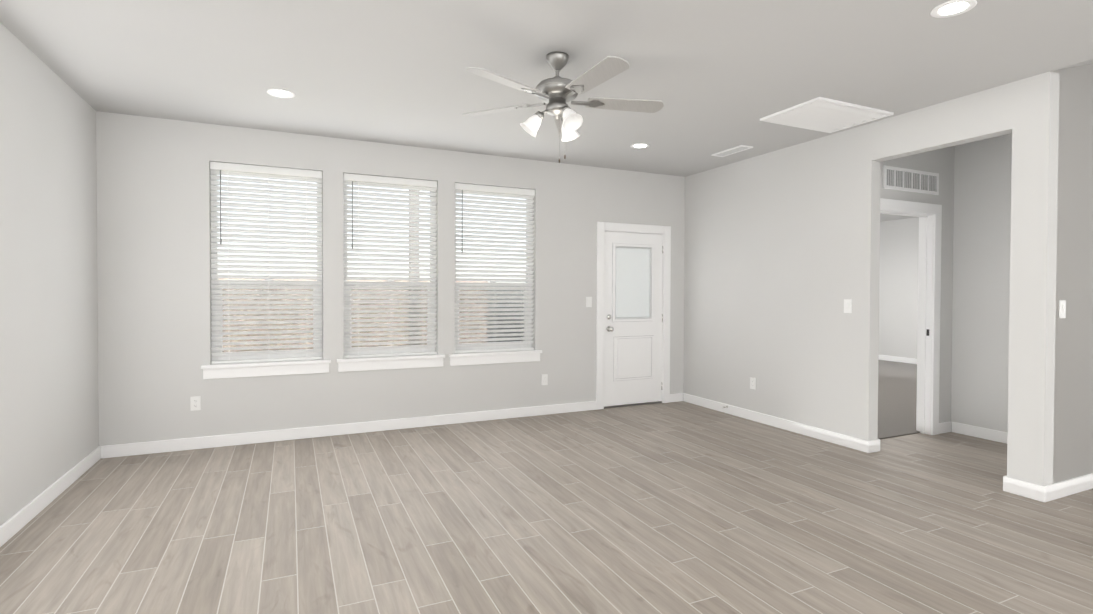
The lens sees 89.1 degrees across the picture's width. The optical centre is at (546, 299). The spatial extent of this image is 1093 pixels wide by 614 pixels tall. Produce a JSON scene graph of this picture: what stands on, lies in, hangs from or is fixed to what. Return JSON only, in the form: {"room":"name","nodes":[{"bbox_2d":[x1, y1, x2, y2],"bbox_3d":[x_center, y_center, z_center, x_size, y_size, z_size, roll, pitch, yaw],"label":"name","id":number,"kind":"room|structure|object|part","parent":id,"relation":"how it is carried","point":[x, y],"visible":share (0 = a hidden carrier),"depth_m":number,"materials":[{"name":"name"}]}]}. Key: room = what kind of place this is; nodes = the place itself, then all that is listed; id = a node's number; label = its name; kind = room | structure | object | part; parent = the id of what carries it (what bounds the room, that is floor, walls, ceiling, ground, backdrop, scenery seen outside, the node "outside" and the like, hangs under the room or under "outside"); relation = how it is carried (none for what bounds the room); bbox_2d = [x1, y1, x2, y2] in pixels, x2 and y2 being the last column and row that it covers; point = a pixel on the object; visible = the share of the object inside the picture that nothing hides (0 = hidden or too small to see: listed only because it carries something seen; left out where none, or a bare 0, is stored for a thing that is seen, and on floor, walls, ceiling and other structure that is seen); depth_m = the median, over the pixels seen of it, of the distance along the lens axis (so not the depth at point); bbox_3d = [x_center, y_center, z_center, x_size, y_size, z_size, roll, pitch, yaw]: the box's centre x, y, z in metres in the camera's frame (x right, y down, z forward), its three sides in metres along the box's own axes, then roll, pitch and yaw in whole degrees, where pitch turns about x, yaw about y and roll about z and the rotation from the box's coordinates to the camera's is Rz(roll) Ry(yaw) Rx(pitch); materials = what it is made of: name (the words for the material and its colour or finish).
{"room":"empty living room","nodes":[
{"label":"empty living room","id":0,"kind":"room"},
{"bbox_2d":[0,23,98,525],"bbox_3d":[-1.781,-0.050,0.425,0.115,2.740,9.060,0,1,-25],"label":"wall","id":1,"kind":"structure","parent":0,"point":[49,419],"depth_m":3.43,"materials":[{"name":"paint"}]},
{"bbox_2d":[0,446,103,546],"bbox_3d":[-1.712,1.270,0.447,0.020,0.100,8.715,0,1,-25],"label":"baseboard","id":2,"kind":"structure","parent":1,"relation":"attached to","point":[13,525],"depth_m":3.41,"materials":[{"name":"white wood"}]},
{"bbox_2d":[96,111,684,445],"bbox_3d":[-0.919,-0.123,5.700,5.870,2.740,0.200,0,1,-25],"label":"wall","id":3,"kind":"structure","parent":0,"point":[154,260],"depth_m":5.07,"materials":[{"name":"paint"}]},
{"bbox_2d":[190,396,200,410],"bbox_3d":[-2.949,0.870,4.665,0.072,0.117,0.008,0,1,-25],"label":"electrical outlet","id":4,"kind":"object","parent":3,"relation":"attached to","point":[195,402],"visible":1,"depth_m":4.66,"materials":[{"name":"white plastic"}]},
{"bbox_2d":[201,359,330,378],"bbox_3d":[-2.461,0.608,4.923,1.014,0.120,0.150,0,1,-25],"label":"window sill","id":5,"kind":"structure","parent":3,"relation":"attached to","point":[251,369],"depth_m":4.86,"materials":[{"name":"white wood"}]},
{"bbox_2d":[211,169,322,360],"bbox_3d":[-2.502,-0.316,5.006,0.890,1.725,0.078,0,1,-25],"label":"window","id":6,"kind":"structure","parent":3,"relation":"in","point":[266,356],"depth_m":4.98,"materials":[{"name":"white plastic"}]},
{"bbox_2d":[210,162,321,363],"bbox_3d":[-2.463,-0.315,4.921,0.878,1.716,0.066,0,1,-25],"label":"window blinds","id":7,"kind":"object","parent":6,"relation":"attached to","point":[253,170],"visible":0.98,"depth_m":4.91,"materials":[{"name":"white plastic"}]},
{"bbox_2d":[222,285,312,351],"bbox_3d":[-2.516,0.170,5.039,0.800,0.664,0.002,0,1,-25],"label":"screen","id":8,"kind":"object","parent":6,"relation":"attached to","point":[266,320],"depth_m":5.03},
{"bbox_2d":[104,401,596,457],"bbox_3d":[-1.473,1.201,5.346,4.498,0.100,0.016,0,1,-25],"label":"baseboard","id":9,"kind":"structure","parent":3,"relation":"attached to","point":[140,448],"depth_m":5.10,"materials":[{"name":"white wood"}]},
{"bbox_2d":[343,175,435,354],"bbox_3d":[-1.536,-0.319,5.452,0.885,1.725,0.078,0,1,-25],"label":"window","id":10,"kind":"structure","parent":3,"relation":"in","point":[384,351],"depth_m":5.42,"materials":[{"name":"white plastic"}]},
{"bbox_2d":[351,286,426,346],"bbox_3d":[-1.549,0.166,5.485,0.795,0.664,0.002,0,1,-25],"label":"screen","id":11,"kind":"object","parent":10,"relation":"attached to","point":[389,318],"depth_m":5.49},
{"bbox_2d":[343,173,436,357],"bbox_3d":[-1.496,-0.318,5.367,0.873,1.716,0.066,0,1,-25],"label":"window blinds","id":12,"kind":"object","parent":10,"relation":"attached to","point":[387,181],"visible":0.96,"depth_m":5.36,"materials":[{"name":"white plastic"}]},
{"bbox_2d":[337,354,444,371],"bbox_3d":[-1.494,0.605,5.369,1.009,0.120,0.150,0,1,-25],"label":"window sill","id":13,"kind":"structure","parent":3,"relation":"attached to","point":[385,362],"depth_m":5.31,"materials":[{"name":"white wood"}]},
{"bbox_2d":[455,189,531,350],"bbox_3d":[-0.576,-0.322,5.895,0.888,1.725,0.078,0,1,-25],"label":"window","id":14,"kind":"structure","parent":3,"relation":"in","point":[460,348],"depth_m":5.92,"materials":[{"name":"white plastic"}]},
{"bbox_2d":[459,290,523,342],"bbox_3d":[-0.590,0.163,5.927,0.798,0.664,0.002,0,1,-25],"label":"screen","id":15,"kind":"object","parent":14,"relation":"attached to","point":[487,316],"depth_m":5.89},
{"bbox_2d":[455,183,534,352],"bbox_3d":[-0.537,-0.321,5.810,0.876,1.716,0.066,0,1,-25],"label":"window blinds","id":16,"kind":"object","parent":14,"relation":"attached to","point":[485,190],"visible":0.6,"depth_m":5.81,"materials":[{"name":"white plastic"}]},
{"bbox_2d":[449,350,541,365],"bbox_3d":[-0.535,0.602,5.812,1.012,0.120,0.150,0,1,-25],"label":"window sill","id":17,"kind":"structure","parent":3,"relation":"attached to","point":[478,358],"depth_m":5.75,"materials":[{"name":"white wood"}]},
{"bbox_2d":[541,374,547,384],"bbox_3d":[-0.020,0.866,6.016,0.072,0.117,0.008,0,1,-25],"label":"electrical outlet","id":18,"kind":"object","parent":3,"relation":"attached to","point":[544,379],"visible":1,"depth_m":6.01,"materials":[{"name":"white plastic"}]},
{"bbox_2d":[586,297,591,306],"bbox_3d":[0.479,0.024,6.229,0.072,0.117,0.014,0,1,-25],"label":"light switch","id":19,"kind":"object","parent":3,"relation":"attached to","point":[588,301],"visible":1,"depth_m":6.23,"materials":[{"name":"white plastic"}]},
{"bbox_2d":[604,231,662,406],"bbox_3d":[1.031,0.220,6.488,0.819,2.000,0.124,0,1,-25],"label":"back door","id":20,"kind":"structure","parent":3,"relation":"in","point":[632,360],"depth_m":6.50,"materials":[{"name":"white wood"}]},
{"bbox_2d":[616,247,649,318],"bbox_3d":[1.003,-0.199,6.512,0.497,0.835,0.018,0,1,-25],"label":"door blind","id":21,"kind":"object","parent":20,"relation":"attached to","point":[629,305],"visible":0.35,"depth_m":6.51,"materials":[{"name":"white"}]},
{"bbox_3d":[1.003,-0.198,6.511,0.501,0.838,0.033,0,1,-25],"label":"glass","id":22,"kind":"part","parent":20,"relation":"part of","materials":[{"name":"white glass"}]},
{"bbox_2d":[596,222,670,409],"bbox_3d":[0.986,0.178,6.574,1.016,2.125,0.218,0,1,-25],"label":"door frame","id":23,"kind":"structure","parent":3,"relation":"attached to","point":[664,231],"depth_m":6.46,"materials":[{"name":"white wood"}]},
{"bbox_2d":[0,401,1092,613],"bbox_3d":[3.695,1.362,2.973,12.185,0.120,9.060,0,1,-25],"label":"floor","id":24,"kind":"structure","parent":0,"point":[681,507],"depth_m":3.13,"materials":[{"name":"brown wood"}]},
{"bbox_2d":[604,401,661,408],"bbox_3d":[0.972,1.231,6.613,0.816,0.018,0.226,0,1,-25],"label":"threshold","id":25,"kind":"object","parent":24,"relation":"on","point":[632,404],"visible":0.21,"depth_m":6.50,"materials":[{"name":"grey metal"}]},
{"bbox_2d":[0,0,1092,221],"bbox_3d":[3.233,-1.984,3.949,12.185,1.060,11.315,0,1,-25],"label":"ceiling","id":26,"kind":"structure","parent":0,"point":[715,76],"depth_m":3.39,"materials":[{"name":"paint"}]},
{"bbox_2d":[266,88,294,97],"bbox_3d":[-1.888,-1.468,3.949,0.188,0.006,0.188,0,1,-25],"label":"recessed light","id":27,"kind":"object","parent":26,"relation":"in","point":[279,93],"visible":0.98,"depth_m":3.94,"materials":[{"name":"white plastic"}]},
{"bbox_2d":[462,51,663,162],"bbox_3d":[0.093,-1.130,3.287,1.277,0.650,1.239,0,1,-25],"label":"fan","id":28,"kind":"object","parent":26,"relation":"hanging from","point":[556,92],"visible":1,"depth_m":3.26,"materials":[{"name":"silver metal"}]},
{"bbox_2d":[630,143,649,148],"bbox_3d":[0.898,-1.479,5.333,0.188,0.006,0.188,0,1,-25],"label":"recessed light","id":29,"kind":"object","parent":26,"relation":"in","point":[640,145],"visible":1,"depth_m":5.32,"materials":[{"name":"white plastic"}]},
{"bbox_2d":[711,145,752,156],"bbox_3d":[1.839,-1.475,5.514,0.150,0.012,0.420,0,1,-25],"label":"ceiling vent","id":30,"kind":"object","parent":26,"relation":"in","point":[733,150],"visible":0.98,"depth_m":5.49,"materials":[{"name":"white metal"}]},
{"bbox_2d":[760,97,893,132],"bbox_3d":[2.216,-1.454,4.410,0.820,0.027,0.560,0,1,-25],"label":"attic access panel","id":31,"kind":"object","parent":26,"relation":"in","point":[823,114],"visible":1,"depth_m":4.37,"materials":[{"name":"white"}]},
{"bbox_2d":[930,0,976,17],"bbox_3d":[2.006,-1.438,2.739,0.188,0.006,0.188,0,1,-25],"label":"recessed light","id":32,"kind":"object","parent":26,"relation":"in","point":[951,8],"visible":1,"depth_m":2.74,"materials":[{"name":"white plastic"}]},
{"bbox_2d":[683,71,1059,485],"bbox_3d":[2.487,-0.104,5.187,0.115,2.740,3.585,0,1,-25],"label":"wall","id":33,"kind":"structure","parent":0,"point":[781,255],"depth_m":4.91,"materials":[{"name":"paint"}]},
{"bbox_2d":[750,377,755,389],"bbox_3d":[2.148,0.870,5.782,0.008,0.117,0.072,0,1,-25],"label":"electrical outlet","id":34,"kind":"object","parent":33,"relation":"attached to","point":[752,383],"visible":1,"depth_m":5.78,"materials":[{"name":"white plastic"}]},
{"bbox_2d":[680,393,875,452],"bbox_3d":[2.178,1.207,5.710,0.024,0.100,2.416,0,1,-25],"label":"baseboard","id":35,"kind":"structure","parent":33,"relation":"attached to","point":[866,446],"depth_m":5.35,"materials":[{"name":"white wood"}]},
{"bbox_2d":[844,299,851,312],"bbox_3d":[2.598,0.055,4.792,0.014,0.117,0.072,0,1,-25],"label":"light switch","id":36,"kind":"object","parent":33,"relation":"attached to","point":[847,305],"visible":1,"depth_m":4.79,"materials":[{"name":"white plastic"}]},
{"bbox_2d":[878,360,919,439],"bbox_3d":[4.487,1.282,8.263,6.315,0.132,4.625,0,1,-25],"label":"floor","id":37,"kind":"structure","parent":0,"point":[897,392],"depth_m":6.89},
{"bbox_2d":[879,217,918,358],"bbox_3d":[7.324,-0.150,9.502,0.115,2.740,4.710,0,1,-25],"label":"wall","id":38,"kind":"structure","parent":0,"point":[898,290],"depth_m":10.62,"materials":[{"name":"paint"}]},
{"bbox_2d":[878,355,916,363],"bbox_3d":[7.280,1.158,9.447,0.020,0.100,4.320,0,1,-25],"label":"baseboard","id":39,"kind":"structure","parent":38,"relation":"attached to","point":[898,359],"depth_m":10.61,"materials":[{"name":"white wood"}]},
{"bbox_2d":[880,146,954,422],"bbox_3d":[5.471,-0.108,6.118,6.085,2.740,0.115,0,1,-25],"label":"wall","id":40,"kind":"structure","parent":0,"point":[941,161],"depth_m":5.27,"materials":[{"name":"paint"}]},
{"bbox_2d":[880,198,941,434],"bbox_3d":[3.213,0.190,5.081,1.016,2.160,0.151,0,1,-25],"label":"door frame","id":41,"kind":"structure","parent":40,"relation":"attached to","point":[929,301],"depth_m":5.22,"materials":[{"name":"white wood"}]},
{"bbox_2d":[883,165,938,194],"bbox_3d":[3.316,-1.081,5.037,0.780,0.200,0.014,0,1,-25],"label":"air vent","id":42,"kind":"object","parent":40,"relation":"in","point":[905,179],"visible":1,"depth_m":5.03,"materials":[{"name":"white metal"}]},
{"bbox_2d":[951,134,1011,431],"bbox_3d":[4.188,-0.093,4.841,0.115,2.740,1.130,0,1,-25],"label":"wall","id":43,"kind":"structure","parent":0,"point":[981,276],"depth_m":5.11,"materials":[{"name":"paint"}]},
{"bbox_2d":[939,421,1007,443],"bbox_3d":[3.548,1.228,4.567,1.285,0.100,1.130,0,1,-25],"label":"baseboard","id":44,"kind":"structure","parent":43,"relation":"attached to","point":[980,432],"depth_m":5.15,"materials":[{"name":"white wood"}]},
{"bbox_2d":[1051,64,1092,483],"bbox_3d":[4.787,-0.630,4.376,3.615,3.830,0.200,0,1,-25],"label":"wall","id":45,"kind":"structure","parent":0,"point":[1073,426],"depth_m":3.68,"materials":[{"name":"paint"}]},
{"bbox_2d":[1059,300,1065,317],"bbox_3d":[3.360,0.061,3.611,0.072,0.117,0.014,0,1,-25],"label":"light switch","id":46,"kind":"object","parent":45,"relation":"attached to","point":[1062,308],"visible":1,"depth_m":3.60,"materials":[{"name":"white plastic"}]},
{"bbox_2d":[1036,473,1092,501],"bbox_3d":[4.746,1.237,4.267,3.471,0.100,0.016,0,1,-25],"label":"baseboard","id":47,"kind":"structure","parent":45,"relation":"attached to","point":[1061,489],"depth_m":3.63,"materials":[{"name":"white wood"}]},
{"label":"outside","id":48,"kind":"structure","parent":0,"visible":0},
{"bbox_3d":[-10.209,1.237,10.498,18.500,0.120,16.255,0,1,-25],"label":"ground","id":49,"kind":"structure","parent":48,"visible":0},
{"bbox_2d":[218,279,487,351],"bbox_3d":[-8.333,0.427,6.427,18.500,1.630,7.315,0,1,-25],"label":"fence","id":50,"kind":"object","parent":49,"relation":"on","point":[352,314],"depth_m":11.90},
{"bbox_2d":[409,190,419,344],"bbox_3d":[-2.031,-0.232,8.517,0.200,2.930,0.200,0,1,-25],"label":"patio post","id":51,"kind":"object","parent":49,"relation":"on","point":[414,263],"depth_m":8.45,"materials":[{"name":"grey"}]}
]}

